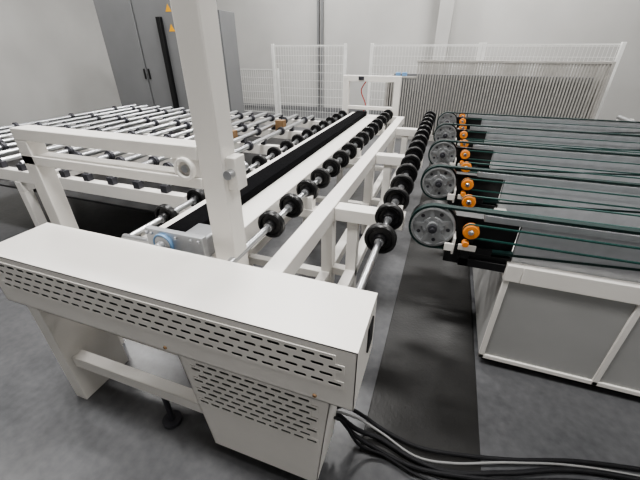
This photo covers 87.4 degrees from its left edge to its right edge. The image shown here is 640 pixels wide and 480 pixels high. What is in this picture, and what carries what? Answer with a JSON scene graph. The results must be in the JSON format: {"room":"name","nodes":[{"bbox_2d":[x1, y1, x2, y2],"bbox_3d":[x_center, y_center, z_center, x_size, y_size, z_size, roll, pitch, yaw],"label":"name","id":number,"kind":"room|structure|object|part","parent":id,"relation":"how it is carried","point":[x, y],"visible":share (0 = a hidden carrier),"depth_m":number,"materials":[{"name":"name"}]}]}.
{"room":"factory floor","nodes":[
{"label":"factory floor","id":0,"kind":"room"},
{"bbox_2d":[0,0,121,126],"bbox_3d":[-8.508,-4.156,4.786,0.200,6.000,16.000,10,31,17],"label":"wall","id":1,"kind":"structure","parent":0,"point":[54,59],"depth_m":8.80,"materials":[{"name":"white paint"}]},
{"bbox_2d":[0,107,639,479],"bbox_3d":[-0.878,-0.119,3.954,16.400,0.200,16.400,10,31,17],"label":"floor","id":2,"kind":"structure","parent":0,"point":[48,431],"depth_m":1.84,"materials":[{"name":"concrete"}]},
{"bbox_2d":[93,0,188,119],"bbox_3d":[-3.563,-3.896,7.364,2.000,3.000,0.900,10,31,17],"label":"tall cabinet","id":3,"kind":"object","parent":2,"relation":"on","point":[139,36],"visible":0.58,"depth_m":6.94,"materials":[{"name":"grey metal"}]},
{"bbox_2d":[0,104,319,226],"bbox_3d":[-2.288,-1.116,4.576,3.850,0.920,3.280,10,31,17],"label":"table","id":4,"kind":"object","parent":2,"relation":"on","point":[250,140],"visible":0.59,"depth_m":3.72,"materials":[{"name":"metal"}]},
{"bbox_2d":[0,126,290,214],"bbox_3d":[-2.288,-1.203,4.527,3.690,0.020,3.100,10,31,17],"label":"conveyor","id":5,"kind":"object","parent":4,"relation":"on","point":[128,204],"depth_m":3.30,"materials":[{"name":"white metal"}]},
{"bbox_2d":[217,10,244,125],"bbox_3d":[-2.705,-4.118,8.261,1.320,2.500,0.650,10,31,17],"label":"tall cabinet","id":6,"kind":"object","parent":2,"relation":"on","point":[226,19],"visible":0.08,"depth_m":7.91,"materials":[{"name":"grey metal"}]},
{"bbox_2d":[240,68,280,113],"bbox_3d":[-2.762,-4.559,10.261,3.440,1.290,0.120,10,31,17],"label":"fence","id":7,"kind":"object","parent":2,"relation":"on","point":[277,71],"visible":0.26,"depth_m":9.89,"materials":[{"name":"metal"}]},
{"bbox_2d":[271,43,346,119],"bbox_3d":[-0.302,-4.068,8.800,2.090,1.880,0.120,10,31,17],"label":"fence","id":8,"kind":"object","parent":2,"relation":"on","point":[273,49],"visible":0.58,"depth_m":8.72,"materials":[{"name":"metal"}]},
{"bbox_2d":[0,0,639,479],"bbox_3d":[0.821,-1.143,2.619,3.441,2.900,4.615,10,31,17],"label":"conveyor","id":9,"kind":"object","parent":2,"relation":"on","point":[269,355],"visible":1,"depth_m":1.40,"materials":[{"name":"white metal"}]},
{"bbox_3d":[-0.649,0.029,1.503,0.310,0.135,0.100,10,31,17],"label":"drive bearing plate","id":10,"kind":"part","parent":9,"relation":"part of","materials":[{"name":"metal"}]},
{"bbox_3d":[-0.446,-0.368,1.255,0.185,2.900,0.160,10,31,17],"label":"mast post","id":11,"kind":"part","parent":9,"relation":"part of","materials":[{"name":"white metal"}]},
{"bbox_3d":[0.170,0.318,1.131,0.006,0.110,0.070,10,31,17],"label":"handle","id":12,"kind":"part","parent":9,"relation":"part of","materials":[{"name":"black plastic"}]},
{"bbox_2d":[342,75,401,171],"bbox_3d":[0.770,-1.799,5.272,0.860,1.420,0.148,10,31,17],"label":"frame","id":13,"kind":"object","parent":2,"relation":"on","point":[346,78],"visible":0.65,"depth_m":4.99,"materials":[{"name":"grey metal"}]},
{"bbox_2d":[359,163,480,479],"bbox_3d":[1.345,-0.120,3.745,0.570,0.008,5.250,10,31,17],"label":"floor mat","id":14,"kind":"object","parent":2,"relation":"on","point":[425,392],"visible":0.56,"depth_m":2.11,"materials":[{"name":"black rubber"}]},
{"bbox_2d":[366,43,482,114],"bbox_3d":[2.341,-3.603,7.982,2.500,1.880,0.120,10,31,17],"label":"fence","id":15,"kind":"object","parent":2,"relation":"on","point":[372,45],"visible":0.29,"depth_m":7.70,"materials":[{"name":"metal"}]},
{"bbox_2d":[383,60,615,140],"bbox_3d":[3.371,-2.881,7.024,3.940,1.570,0.710,10,31,17],"label":"storage rack","id":16,"kind":"object","parent":2,"relation":"on","point":[549,93],"visible":0.52,"depth_m":6.63,"materials":[{"name":"white metal"}]},
{"bbox_2d":[409,111,639,397],"bbox_3d":[2.350,-0.501,3.387,2.475,1.025,4.208,10,31,17],"label":"conveyor","id":17,"kind":"object","parent":2,"relation":"on","point":[544,212],"visible":1,"depth_m":1.95,"materials":[{"name":"grey metal"}]},
{"bbox_3d":[2.583,-0.335,3.403,1.870,0.600,4.140,10,31,17],"label":"transfer panel","id":18,"kind":"part","parent":17,"relation":"part of","materials":[{"name":"grey metal"}]},
{"bbox_3d":[2.606,-0.348,3.386,1.940,0.760,4.180,10,31,17],"label":"transfer frame","id":19,"kind":"part","parent":17,"relation":"part of","materials":[{"name":"white metal"}]},
{"bbox_2d":[479,42,626,118],"bbox_3d":[4.686,-3.190,7.256,2.600,1.880,0.120,10,31,17],"label":"fence","id":20,"kind":"object","parent":2,"relation":"on","point":[622,44],"visible":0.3,"depth_m":6.85,"materials":[{"name":"metal"}]},
{"bbox_2d":[216,0,639,121],"bbox_3d":[1.839,-6.583,9.058,16.400,6.000,0.200,10,31,17],"label":"wall","id":21,"kind":"structure","parent":0,"point":[260,24],"depth_m":9.13,"materials":[{"name":"white paint"}]},
{"bbox_2d":[244,103,382,113],"bbox_3d":[1.802,-3.976,10.420,16.000,0.120,0.020,10,31,17],"label":"baseboard","id":22,"kind":"structure","parent":21,"relation":"attached to","point":[251,104],"depth_m":11.09,"materials":[{"name":"grey paint"}]},
{"bbox_2d":[317,0,323,110],"bbox_3d":[0.009,-6.827,9.486,0.180,6.000,0.100,10,31,17],"label":"conduit","id":23,"kind":"object","parent":21,"relation":"attached to","point":[318,1],"visible":0.9,"depth_m":10.04,"materials":[{"name":"grey metal"}]},
{"bbox_2d":[432,0,454,73],"bbox_3d":[3.231,-6.194,8.373,0.350,6.000,0.350,10,31,17],"label":"wall column","id":24,"kind":"structure","parent":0,"point":[446,9],"depth_m":8.61,"materials":[{"name":"white paint"}]}
]}

